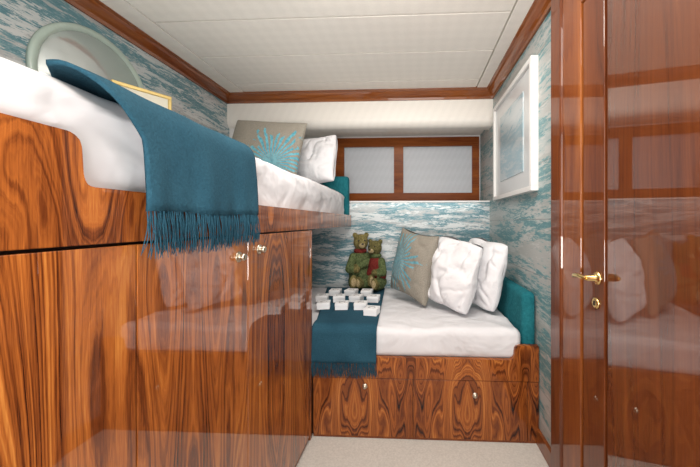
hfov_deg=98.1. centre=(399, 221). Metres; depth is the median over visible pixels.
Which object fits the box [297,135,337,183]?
pillow
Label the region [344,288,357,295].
gift box
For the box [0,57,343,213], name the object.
mattress
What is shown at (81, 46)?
porthole
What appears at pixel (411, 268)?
cushion
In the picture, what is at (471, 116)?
wall
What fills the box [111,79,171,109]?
gilt frame
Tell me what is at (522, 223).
wall
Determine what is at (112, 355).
bunk bed
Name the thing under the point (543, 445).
baseboard
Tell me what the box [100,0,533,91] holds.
ceiling
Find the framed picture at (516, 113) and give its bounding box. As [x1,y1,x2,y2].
[493,55,538,200]
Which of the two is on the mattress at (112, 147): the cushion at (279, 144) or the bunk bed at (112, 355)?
the cushion at (279, 144)
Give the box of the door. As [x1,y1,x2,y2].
[551,0,699,466]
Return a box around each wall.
[0,0,228,136]
[227,99,492,136]
[304,135,479,200]
[308,202,489,288]
[480,10,550,446]
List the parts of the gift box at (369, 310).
lid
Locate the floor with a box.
[296,433,548,466]
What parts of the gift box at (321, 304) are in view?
lid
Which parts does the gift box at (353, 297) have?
lid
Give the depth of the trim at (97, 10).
1.81 m
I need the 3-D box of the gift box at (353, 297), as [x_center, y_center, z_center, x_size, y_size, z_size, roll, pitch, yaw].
[-0.316,0.552,2.182,0.085,0.044,0.085,0,0,14]
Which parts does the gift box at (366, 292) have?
lid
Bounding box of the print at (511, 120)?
[500,92,522,181]
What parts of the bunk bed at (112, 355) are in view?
cabinet door, cabinet door, knob, knob, cabinet door, post, headboard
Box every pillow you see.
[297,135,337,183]
[428,236,483,313]
[469,237,507,311]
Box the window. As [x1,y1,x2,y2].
[336,137,478,200]
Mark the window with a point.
(403, 168)
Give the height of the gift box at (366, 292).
0.044 m
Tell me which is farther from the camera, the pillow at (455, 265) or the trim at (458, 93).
the trim at (458, 93)
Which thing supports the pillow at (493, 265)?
on the mattress at (405, 327)
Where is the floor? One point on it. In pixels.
(320, 451)
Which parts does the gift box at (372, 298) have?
lid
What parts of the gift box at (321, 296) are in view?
lid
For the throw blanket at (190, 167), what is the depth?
0.72 m
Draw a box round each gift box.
[316,293,328,301]
[316,300,330,309]
[329,288,341,295]
[333,294,344,302]
[335,300,348,309]
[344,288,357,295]
[349,293,363,301]
[354,300,367,309]
[361,289,372,295]
[363,305,379,315]
[367,294,379,302]
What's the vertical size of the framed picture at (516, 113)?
0.738 m
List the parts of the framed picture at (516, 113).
frame rail, frame rail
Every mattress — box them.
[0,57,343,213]
[312,288,520,357]
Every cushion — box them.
[232,120,306,174]
[391,228,438,305]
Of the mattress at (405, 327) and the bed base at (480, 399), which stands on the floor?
the bed base at (480, 399)
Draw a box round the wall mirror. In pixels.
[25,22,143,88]
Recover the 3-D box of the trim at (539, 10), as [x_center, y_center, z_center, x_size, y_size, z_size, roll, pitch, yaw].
[0.680,-1.093,0.770,0.071,0.081,3.600,0,0,3]
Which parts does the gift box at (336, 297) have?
lid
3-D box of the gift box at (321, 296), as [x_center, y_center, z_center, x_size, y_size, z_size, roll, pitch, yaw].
[-0.566,0.552,2.193,0.085,0.044,0.085,0,0,-5]
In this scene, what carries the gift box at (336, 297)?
on the throw blanket at (340, 338)
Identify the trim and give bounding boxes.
[64,0,229,102]
[226,86,491,103]
[349,201,489,202]
[487,0,550,98]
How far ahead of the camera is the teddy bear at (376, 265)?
2.54 m
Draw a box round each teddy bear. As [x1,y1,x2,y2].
[345,233,374,287]
[354,239,386,289]
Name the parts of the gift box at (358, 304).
lid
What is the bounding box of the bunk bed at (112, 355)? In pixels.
[0,113,350,466]
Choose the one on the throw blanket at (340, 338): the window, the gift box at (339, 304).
the gift box at (339, 304)
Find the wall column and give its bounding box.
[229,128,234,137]
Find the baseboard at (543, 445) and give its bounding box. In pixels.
[536,429,550,466]
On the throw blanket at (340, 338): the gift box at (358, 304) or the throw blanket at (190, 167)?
the gift box at (358, 304)
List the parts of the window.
frame, pane, frame, frame, pane, frame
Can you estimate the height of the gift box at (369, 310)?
0.044 m
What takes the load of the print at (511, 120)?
attached to the framed picture at (516, 113)
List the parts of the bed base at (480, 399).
drawer, rail, drawer, headboard, panel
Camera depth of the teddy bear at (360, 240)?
2.59 m
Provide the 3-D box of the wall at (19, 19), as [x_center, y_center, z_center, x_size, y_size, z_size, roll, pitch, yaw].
[-1.661,-0.015,1.127,0.100,2.430,4.100,0,0,3]
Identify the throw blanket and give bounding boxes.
[46,59,259,259]
[311,287,384,378]
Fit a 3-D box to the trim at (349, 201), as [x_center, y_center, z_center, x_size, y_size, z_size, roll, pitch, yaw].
[-0.359,-0.185,2.898,2.340,0.014,0.342,0,0,3]
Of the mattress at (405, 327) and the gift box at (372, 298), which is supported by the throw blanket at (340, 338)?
the gift box at (372, 298)
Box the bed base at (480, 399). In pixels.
[312,277,538,442]
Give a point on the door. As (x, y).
(625, 74)
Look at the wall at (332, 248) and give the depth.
2.73 m
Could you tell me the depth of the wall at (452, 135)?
3.09 m
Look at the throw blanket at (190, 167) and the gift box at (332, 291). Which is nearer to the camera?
the throw blanket at (190, 167)
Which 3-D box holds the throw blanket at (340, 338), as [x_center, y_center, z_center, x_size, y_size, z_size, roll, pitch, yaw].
[-0.384,0.718,2.141,0.565,0.286,0.998,0,0,3]
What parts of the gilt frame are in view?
frame rail, picture panel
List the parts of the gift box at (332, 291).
lid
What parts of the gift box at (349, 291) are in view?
lid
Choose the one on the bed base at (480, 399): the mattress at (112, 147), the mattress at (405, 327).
the mattress at (405, 327)
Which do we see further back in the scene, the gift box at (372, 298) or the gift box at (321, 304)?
the gift box at (372, 298)

